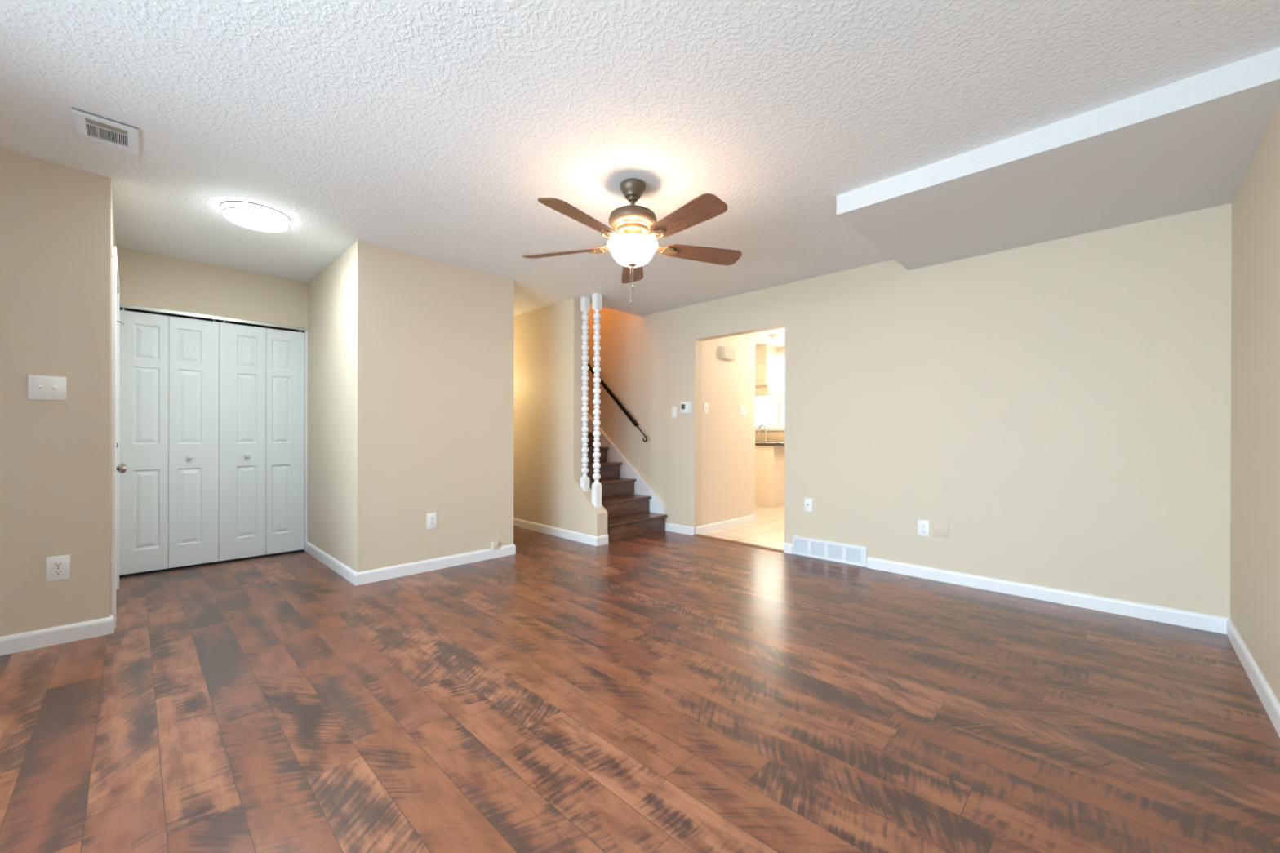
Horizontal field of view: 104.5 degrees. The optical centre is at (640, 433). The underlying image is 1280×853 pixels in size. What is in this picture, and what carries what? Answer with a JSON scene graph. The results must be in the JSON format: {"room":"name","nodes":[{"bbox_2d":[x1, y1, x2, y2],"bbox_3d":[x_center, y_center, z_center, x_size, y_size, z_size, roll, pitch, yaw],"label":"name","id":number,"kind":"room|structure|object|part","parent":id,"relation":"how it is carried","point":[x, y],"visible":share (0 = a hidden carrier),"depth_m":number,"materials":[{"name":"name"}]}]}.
{"room":"empty living room","nodes":[
{"label":"empty living room","id":0,"kind":"room"},
{"bbox_2d":[0,150,111,636],"bbox_3d":[-3.323,-0.151,2.243,0.120,2.440,1.270,0,0,44],"label":"wall","id":1,"kind":"structure","parent":0,"point":[55,220],"depth_m":2.51,"materials":[{"name":"beige paint"}]},
{"bbox_2d":[27,375,66,400],"bbox_3d":[-2.981,-0.230,2.491,0.020,0.120,0.124,0,0,44],"label":"light switch","id":2,"kind":"object","parent":1,"relation":"attached to","point":[39,387],"visible":1,"depth_m":2.49,"materials":[{"name":"white plastic"}]},
{"bbox_2d":[0,614,114,655],"bbox_3d":[-3.289,1.026,2.218,0.059,0.088,1.284,0,0,44],"label":"baseboard","id":3,"kind":"structure","parent":1,"relation":"attached to","point":[18,642],"depth_m":2.51,"materials":[{"name":"white paint"}]},
{"bbox_2d":[45,555,70,582],"bbox_3d":[-2.963,0.685,2.522,0.009,0.124,0.080,0,0,44],"label":"power outlet","id":4,"kind":"object","parent":1,"relation":"attached to","point":[57,567],"visible":1,"depth_m":2.52,"materials":[{"name":"white plastic"}]},
{"bbox_2d":[53,568,63,575],"bbox_3d":[-2.961,0.704,2.521,0.003,0.026,0.034,0,0,44],"label":"receptacle","id":5,"kind":"object","parent":4,"relation":"attached to","point":[55,571],"depth_m":2.52,"materials":[{"name":"white plastic"}]},
{"bbox_2d":[53,561,63,567],"bbox_3d":[-2.961,0.665,2.521,0.003,0.026,0.034,0,0,44],"label":"receptacle","id":6,"kind":"object","parent":4,"relation":"attached to","point":[55,564],"depth_m":2.52,"materials":[{"name":"white plastic"}]},
{"bbox_2d":[111,193,116,247],"bbox_3d":[-3.719,-0.153,3.432,2.108,2.440,0.120,0,0,44],"label":"wall","id":7,"kind":"structure","parent":0,"point":[113,233],"depth_m":2.95,"materials":[{"name":"beige paint"}]},
{"bbox_2d":[111,245,127,628],"bbox_3d":[-3.260,0.020,3.074,1.050,2.097,0.112,0,0,44],"label":"door","id":8,"kind":"structure","parent":7,"relation":"in","point":[116,468],"depth_m":2.71,"materials":[{"name":"white paint"}]},
{"bbox_3d":[-2.904,0.053,2.734,0.066,2.034,0.019,0,0,44],"label":"casing","id":9,"kind":"part","parent":8,"relation":"part of","materials":[{"name":"white paint"}]},
{"bbox_3d":[-3.254,-0.997,3.076,1.050,0.063,0.019,0,0,44],"label":"head casing","id":10,"kind":"part","parent":8,"relation":"part of","materials":[{"name":"white paint"}]},
{"bbox_3d":[-3.609,0.050,3.421,0.066,2.034,0.019,0,0,44],"label":"casing","id":11,"kind":"part","parent":8,"relation":"part of","materials":[{"name":"white paint"}]},
{"bbox_3d":[-2.970,0.198,2.820,0.064,0.064,0.070,0,0,44],"label":"knob","id":12,"kind":"part","parent":8,"relation":"part of","materials":[{"name":"silver metal"}]},
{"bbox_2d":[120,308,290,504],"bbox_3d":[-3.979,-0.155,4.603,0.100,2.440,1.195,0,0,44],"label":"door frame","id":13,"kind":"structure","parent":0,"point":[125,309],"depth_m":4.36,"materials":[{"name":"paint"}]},
{"bbox_2d":[116,247,307,328],"bbox_3d":[-3.475,-1.168,4.113,0.100,0.410,1.195,0,0,44],"label":"wall","id":14,"kind":"structure","parent":0,"point":[148,280],"depth_m":4.02,"materials":[{"name":"beige paint"}]},
{"bbox_2d":[120,303,307,331],"bbox_3d":[-3.460,-0.950,4.098,0.048,0.026,1.191,0,0,44],"label":"door track","id":15,"kind":"object","parent":14,"relation":"attached to","point":[122,305],"visible":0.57,"depth_m":4.02,"materials":[{"name":"grey metal"}]},
{"bbox_2d":[119,307,218,575],"bbox_3d":[-3.663,0.055,3.867,0.069,1.987,0.574,0,0,44],"label":"door","id":16,"kind":"structure","parent":15,"relation":"attached to","point":[154,534],"depth_m":3.85,"materials":[{"name":"white paint"}]},
{"bbox_3d":[-3.575,0.182,3.935,0.037,0.038,0.038,0,0,44],"label":"knob","id":17,"kind":"part","parent":16,"relation":"part of","materials":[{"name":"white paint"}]},
{"bbox_2d":[218,320,304,560],"bbox_3d":[-3.254,0.056,4.287,0.069,1.987,0.592,0,0,44],"label":"door","id":18,"kind":"structure","parent":15,"relation":"hanging from","point":[261,371],"depth_m":4.27,"materials":[{"name":"white paint"}]},
{"bbox_2d":[290,240,514,572],"bbox_3d":[-2.464,-0.152,4.839,2.515,2.440,1.257,0,0,44],"label":"wall","id":19,"kind":"structure","parent":0,"point":[411,357],"depth_m":3.88,"materials":[{"name":"beige paint"}]},
{"bbox_2d":[303,330,307,551],"bbox_3d":[-3.050,0.066,4.519,0.059,2.003,0.018,0,0,44],"label":"door frame","id":20,"kind":"structure","parent":19,"relation":"attached to","point":[305,332],"depth_m":4.50,"materials":[{"name":"white paint"}]},
{"bbox_2d":[306,542,515,585],"bbox_3d":[-2.415,1.024,4.790,2.399,0.088,1.285,0,0,44],"label":"baseboard","id":21,"kind":"structure","parent":19,"relation":"attached to","point":[355,578],"depth_m":3.88,"materials":[{"name":"white paint"}]},
{"bbox_2d":[491,541,498,549],"bbox_3d":[-1.248,0.962,4.269,0.026,0.060,0.058,0,0,44],"label":"box","id":22,"kind":"object","parent":21,"relation":"on","point":[495,545],"visible":1,"depth_m":4.25,"materials":[{"name":"paint"}]},
{"bbox_2d":[426,512,436,529],"bbox_3d":[-1.632,0.683,3.887,0.009,0.124,0.080,0,0,44],"label":"power outlet","id":23,"kind":"object","parent":19,"relation":"attached to","point":[431,517],"visible":1,"depth_m":3.88,"materials":[{"name":"white plastic"}]},
{"bbox_2d":[513,297,607,536],"bbox_3d":[-1.968,-1.382,6.360,4.494,4.900,0.135,0,0,44],"label":"wall","id":24,"kind":"structure","parent":0,"point":[548,491],"depth_m":5.27,"materials":[{"name":"beige paint"}]},
{"bbox_2d":[513,517,608,546],"bbox_3d":[-1.323,1.026,5.717,2.688,0.088,0.149,0,0,44],"label":"baseboard","id":25,"kind":"structure","parent":24,"relation":"attached to","point":[570,535],"depth_m":5.10,"materials":[{"name":"white paint"}]},
{"bbox_2d":[580,296,590,491],"bbox_3d":[-0.552,-0.396,4.978,0.078,1.942,0.078,0,0,-41],"label":"turned post","id":26,"kind":"object","parent":24,"relation":"on","point":[584,301],"visible":1,"depth_m":4.95,"materials":[{"name":"white paint"}]},
{"bbox_2d":[591,293,602,508],"bbox_3d":[-0.423,-0.321,4.853,0.078,2.090,0.078,0,0,44],"label":"turned post","id":27,"kind":"object","parent":24,"relation":"on","point":[597,299],"visible":1,"depth_m":4.83,"materials":[{"name":"white paint"}]},
{"bbox_2d":[0,505,1279,852],"bbox_3d":[-0.657,1.103,4.816,8.740,0.060,8.920,0,0,44],"label":"floor","id":28,"kind":"structure","parent":0,"point":[665,691],"depth_m":1.89,"materials":[{"name":"brown wood"}]},
{"bbox_2d":[119,550,304,577],"bbox_3d":[-3.469,1.064,4.091,0.052,0.006,1.175,0,0,44],"label":"floor strip","id":29,"kind":"object","parent":28,"relation":"on","point":[298,551],"visible":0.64,"depth_m":4.02,"materials":[{"name":"black metal"}]},
{"bbox_2d":[586,432,666,542],"bbox_3d":[-1.133,-0.110,6.250,3.162,2.358,0.869,0,0,44],"label":"staircase","id":30,"kind":"structure","parent":28,"relation":"on","point":[628,515],"depth_m":5.45,"materials":[{"name":"brown wood"}]},
{"bbox_2d":[755,445,784,507],"bbox_3d":[1.454,0.624,8.101,1.972,0.900,0.650,0,0,44],"label":"base cabinet","id":31,"kind":"object","parent":28,"relation":"on","point":[769,460],"visible":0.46,"depth_m":7.29,"materials":[{"name":"beige paint"}]},
{"bbox_3d":[1.231,0.640,7.885,1.955,0.864,0.018,0,0,44],"label":"panel","id":32,"kind":"part","parent":31,"relation":"part of","materials":[{"name":"beige paint"}]},
{"bbox_3d":[1.235,0.190,7.877,1.970,0.032,0.022,0,0,44],"label":"rail","id":33,"kind":"part","parent":31,"relation":"part of","materials":[{"name":"laminate"}]},
{"bbox_2d":[755,441,784,445],"bbox_3d":[1.498,0.150,8.046,2.150,0.042,0.682,0,0,44],"label":"countertop","id":34,"kind":"structure","parent":31,"relation":"on","point":[757,443],"depth_m":7.22,"materials":[{"name":"stone"}]},
{"bbox_2d":[758,424,770,442],"bbox_3d":[1.952,-0.008,7.777,0.217,0.276,0.054,0,0,44],"label":"kitchen faucet","id":35,"kind":"object","parent":34,"relation":"on","point":[765,426],"visible":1,"depth_m":7.75,"materials":[{"name":"silver metal"}]},
{"bbox_3d":[1.929,-0.041,7.799,0.152,0.211,0.022,0,0,44],"label":"spout","id":36,"kind":"part","parent":35,"relation":"part of","materials":[{"name":"silver metal"}]},
{"bbox_3d":[2.156,0.626,7.420,0.016,0.900,0.644,0,0,44],"label":"panel","id":37,"kind":"part","parent":31,"relation":"part of","materials":[{"name":"beige paint"}]},
{"bbox_2d":[0,0,1279,347],"bbox_3d":[-0.293,-1.486,4.464,7.740,0.240,8.920,0,0,44],"label":"ceiling","id":38,"kind":"structure","parent":0,"point":[437,130],"depth_m":2.07,"materials":[{"name":"white paint"}]},
{"bbox_2d":[71,106,137,155],"bbox_3d":[-2.417,-1.362,2.247,0.295,0.012,0.196,0,0,44],"label":"ceiling vent","id":39,"kind":"object","parent":38,"relation":"in","point":[125,136],"visible":1,"depth_m":2.24,"materials":[{"name":"white metal"}]},
{"bbox_2d":[219,200,290,231],"bbox_3d":[-2.389,-1.337,3.086,0.348,0.065,0.348,0,0,44],"label":"flush ceiling light","id":40,"kind":"object","parent":38,"relation":"attached to","point":[245,214],"visible":1,"depth_m":3.01,"materials":[{"name":"white glass"}]},
{"bbox_2d":[222,208,288,231],"bbox_3d":[-2.389,-1.317,3.086,0.326,0.025,0.326,0,0,44],"label":"diffuser","id":41,"kind":"object","parent":40,"relation":"attached to","point":[261,220],"depth_m":3.04,"materials":[{"name":"white glass"}]},
{"bbox_2d":[522,178,742,306],"bbox_3d":[-0.039,-1.032,2.667,1.252,0.661,1.254,0,0,44],"label":"ceiling fan","id":42,"kind":"object","parent":38,"relation":"hanging from","point":[632,246],"visible":1,"depth_m":2.62,"materials":[{"name":"brown wood"}]},
{"bbox_3d":[-0.447,-1.030,2.827,0.460,0.042,0.145,0,0,17],"label":"blade","id":43,"kind":"part","parent":42,"relation":"part of","materials":[{"name":"brown wood"}]},
{"bbox_3d":[-0.284,-1.030,2.355,0.145,0.042,0.460,0,0,35],"label":"blade","id":44,"kind":"part","parent":42,"relation":"part of","materials":[{"name":"brown wood"}]},
{"bbox_3d":[-0.052,-0.801,2.706,0.009,0.208,0.009,0,0,44],"label":"pull chain","id":45,"kind":"part","parent":42,"relation":"part of","materials":[{"name":"silver metal"}]},
{"bbox_3d":[-0.048,-1.030,3.128,0.145,0.042,0.460,0,0,-1],"label":"blade","id":46,"kind":"part","parent":42,"relation":"part of","materials":[{"name":"brown wood"}]},
{"bbox_3d":[-0.041,-0.980,2.703,0.275,0.117,0.275,0,0,44],"label":"lamp shade","id":47,"kind":"part","parent":42,"relation":"part of","materials":[{"name":"white glass"}]},
{"bbox_3d":[0.215,-1.028,2.364,0.145,0.042,0.460,0,0,-37],"label":"blade","id":48,"kind":"part","parent":42,"relation":"part of","materials":[{"name":"brown wood"}]},
{"bbox_3d":[0.361,-1.028,2.841,0.460,0.042,0.145,0,0,-19],"label":"blade","id":49,"kind":"part","parent":42,"relation":"part of","materials":[{"name":"brown wood"}]},
{"bbox_2d":[768,333,780,338],"bbox_3d":[1.862,-1.342,6.846,0.156,0.041,0.156,0,0,44],"label":"smoke detector","id":50,"kind":"object","parent":38,"relation":"attached to","point":[774,335],"visible":1,"depth_m":6.80,"materials":[{"name":"paint"}]},
{"bbox_2d":[836,47,1279,270],"bbox_3d":[2.166,-1.308,2.755,1.604,0.120,1.343,0,0,44],"label":"soffit","id":51,"kind":"object","parent":38,"relation":"attached to","point":[1197,157],"depth_m":2.43,"materials":[{"name":"white paint"}]},
{"bbox_2d":[701,332,755,525],"bbox_3d":[0.994,-0.144,5.739,0.120,2.440,1.075,0,0,44],"label":"wall","id":52,"kind":"structure","parent":0,"point":[728,437],"depth_m":5.67,"materials":[{"name":"beige paint"}]},
{"bbox_2d":[703,402,707,413],"bbox_3d":[0.718,-0.277,5.355,0.020,0.118,0.072,0,0,44],"label":"light switch","id":53,"kind":"object","parent":52,"relation":"attached to","point":[705,404],"visible":1,"depth_m":5.35,"materials":[{"name":"white plastic"}]},
{"bbox_2d":[695,514,755,534],"bbox_3d":[1.004,1.032,5.658,0.014,0.088,1.175,0,0,44],"label":"baseboard","id":54,"kind":"structure","parent":52,"relation":"attached to","point":[715,526],"depth_m":5.61,"materials":[{"name":"white paint"}]},
{"bbox_2d":[719,346,735,361],"bbox_3d":[1.001,-0.909,5.611,0.064,0.150,0.260,0,0,44],"label":"door chime","id":55,"kind":"object","parent":52,"relation":"attached to","point":[728,353],"visible":1,"depth_m":5.55,"materials":[{"name":"paint"}]},
{"bbox_2d":[739,405,745,415],"bbox_3d":[1.225,-0.274,5.874,0.020,0.118,0.118,0,0,44],"label":"light switch","id":56,"kind":"object","parent":52,"relation":"attached to","point":[742,408],"visible":1,"depth_m":5.87,"materials":[{"name":"white plastic"}]},
{"bbox_2d":[755,345,777,365],"bbox_3d":[1.952,-1.225,7.841,0.310,0.279,0.350,0,0,44],"label":"wall","id":57,"kind":"structure","parent":0,"point":[763,353],"depth_m":7.69,"materials":[{"name":"beige paint"}]},
{"bbox_2d":[755,363,784,397],"bbox_3d":[1.934,-0.835,7.823,1.200,0.500,0.320,0,0,44],"label":"upper cabinet","id":58,"kind":"object","parent":57,"relation":"hanging from","point":[765,373],"visible":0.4,"depth_m":7.70,"materials":[{"name":"beige paint"}]},
{"bbox_3d":[1.829,-0.915,7.716,0.288,0.330,0.016,0,0,44],"label":"door","id":59,"kind":"part","parent":58,"relation":"part of","materials":[{"name":"beige paint"}]},
{"bbox_2d":[755,428,784,431],"bbox_3d":[2.107,-0.061,7.890,2.660,0.031,0.060,0,0,44],"label":"window sill","id":60,"kind":"structure","parent":57,"relation":"attached to","point":[768,429],"depth_m":7.85,"materials":[{"name":"white paint"}]},
{"bbox_2d":[755,431,784,442],"bbox_3d":[1.896,0.042,8.117,2.620,0.174,0.030,0,0,44],"label":"backsplash","id":61,"kind":"structure","parent":57,"relation":"attached to","point":[775,436],"depth_m":7.91,"materials":[{"name":"laminate"}]},
{"bbox_2d":[755,346,784,442],"bbox_3d":[2.103,-0.144,8.042,5.980,2.440,0.150,0,0,44],"label":"wall","id":62,"kind":"structure","parent":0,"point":[781,349],"depth_m":7.82,"materials":[{"name":"beige paint"}]},
{"bbox_2d":[755,352,784,428],"bbox_3d":[2.179,-0.682,7.961,2.600,1.205,0.060,0,0,44],"label":"window","id":63,"kind":"structure","parent":62,"relation":"attached to","point":[780,354],"depth_m":7.88,"materials":[{"name":"white plastic"}]},
{"bbox_2d":[586,203,1231,617],"bbox_3d":[0.196,-1.376,5.684,8.736,4.900,0.120,0,0,44],"label":"wall","id":64,"kind":"structure","parent":0,"point":[1063,405],"depth_m":3.37,"materials":[{"name":"beige paint"}]},
{"bbox_2d":[587,363,647,442],"bbox_3d":[-0.741,-0.974,6.448,2.348,2.132,0.094,0,0,44],"label":"stair handrail","id":65,"kind":"object","parent":64,"relation":"attached to","point":[608,390],"visible":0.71,"depth_m":5.91,"materials":[{"name":"black metal"}]},
{"bbox_3d":[-0.814,-1.062,6.481,2.198,1.957,0.040,0,0,44],"label":"rail","id":66,"kind":"part","parent":65,"relation":"part of","materials":[{"name":"black metal"}]},
{"bbox_2d":[586,414,663,509],"bbox_3d":[-0.936,-0.513,6.665,3.351,2.691,0.008,0,0,44],"label":"cap","id":67,"kind":"object","parent":64,"relation":"attached to","point":[644,484],"visible":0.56,"depth_m":5.85,"materials":[{"name":"white paint"}]},
{"bbox_2d":[586,412,665,522],"bbox_3d":[-0.925,-0.393,6.676,3.350,2.923,0.024,0,0,44],"label":"trim","id":68,"kind":"structure","parent":64,"relation":"attached to","point":[611,455],"depth_m":5.89,"materials":[{"name":"white paint"}]},
{"bbox_2d":[671,406,676,417],"bbox_3d":[0.373,-0.238,5.420,0.072,0.118,0.008,0,0,44],"label":"switch plate","id":69,"kind":"object","parent":64,"relation":"attached to","point":[673,408],"visible":1,"depth_m":5.42,"materials":[{"name":"white plastic"}]},
{"bbox_2d":[664,522,694,535],"bbox_3d":[0.420,1.031,5.370,0.419,0.088,0.014,0,0,44],"label":"baseboard","id":70,"kind":"structure","parent":64,"relation":"attached to","point":[672,527],"depth_m":5.35,"materials":[{"name":"white paint"}]},
{"bbox_2d":[680,401,691,413],"bbox_3d":[0.485,-0.277,5.297,0.140,0.132,0.030,0,0,44],"label":"thermostat","id":71,"kind":"object","parent":64,"relation":"attached to","point":[686,406],"visible":1,"depth_m":5.28,"materials":[{"name":"white plastic"}]},
{"bbox_2d":[693,533,783,552],"bbox_3d":[0.949,1.069,4.874,1.030,0.016,0.085,0,0,44],"label":"trim","id":72,"kind":"structure","parent":64,"relation":"attached to","point":[731,541],"depth_m":4.82,"materials":[{"name":"brown wood"}]},
{"bbox_2d":[783,542,792,554],"bbox_3d":[1.339,1.034,4.473,0.088,0.088,0.014,0,0,44],"label":"baseboard","id":73,"kind":"structure","parent":64,"relation":"attached to","point":[788,548],"depth_m":4.47,"materials":[{"name":"white paint"}]},
{"bbox_2d":[804,497,812,511],"bbox_3d":[1.473,0.623,4.341,0.072,0.115,0.016,0,0,44],"label":"cable jack plate","id":74,"kind":"object","parent":64,"relation":"attached to","point":[808,502],"visible":1,"depth_m":4.34,"materials":[{"name":"white plastic"}]},
{"bbox_2d":[792,535,866,567],"bbox_3d":[1.601,0.996,4.219,0.636,0.164,0.012,0,0,44],"label":"air vent","id":75,"kind":"object","parent":64,"relation":"in","point":[856,555],"visible":1,"depth_m":4.20,"materials":[{"name":"white metal"}]},
{"bbox_2d":[917,520,929,537],"bbox_3d":[2.123,0.709,3.712,0.078,0.122,0.009,0,0,44],"label":"power outlet","id":76,"kind":"object","parent":64,"relation":"attached to","point":[923,526],"visible":1,"depth_m":3.71,"materials":[{"name":"white plastic"}]},
{"bbox_2d":[933,520,948,537],"bbox_3d":[2.207,0.701,3.633,0.098,0.112,0.006,0,0,44],"label":"blank cover plate","id":77,"kind":"object","parent":64,"relation":"attached to","point":[940,528],"visible":1,"depth_m":3.63,"materials":[{"name":"beige paint"}]},
{"bbox_2d":[866,556,1230,634],"bbox_3d":[2.508,1.038,3.334,1.892,0.088,0.014,0,0,44],"label":"baseboard","id":78,"kind":"structure","parent":64,"relation":"attached to","point":[1215,624],"depth_m":3.15,"materials":[{"name":"white paint"}]},
{"bbox_2d":[1230,101,1279,702],"bbox_3d":[1.317,-0.138,0.668,0.120,2.440,5.495,0,0,44],"label":"wall","id":79,"kind":"structure","parent":0,"point":[1255,498],"depth_m":2.12,"materials":[{"name":"beige paint"}]},
{"bbox_2d":[1226,618,1279,737],"bbox_3d":[1.261,1.038,0.711,0.014,0.088,5.481,0,0,44],"label":"baseboard","id":80,"kind":"structure","parent":79,"relation":"attached to","point":[1264,692],"depth_m":2.10,"materials":[{"name":"white paint"}]}
]}

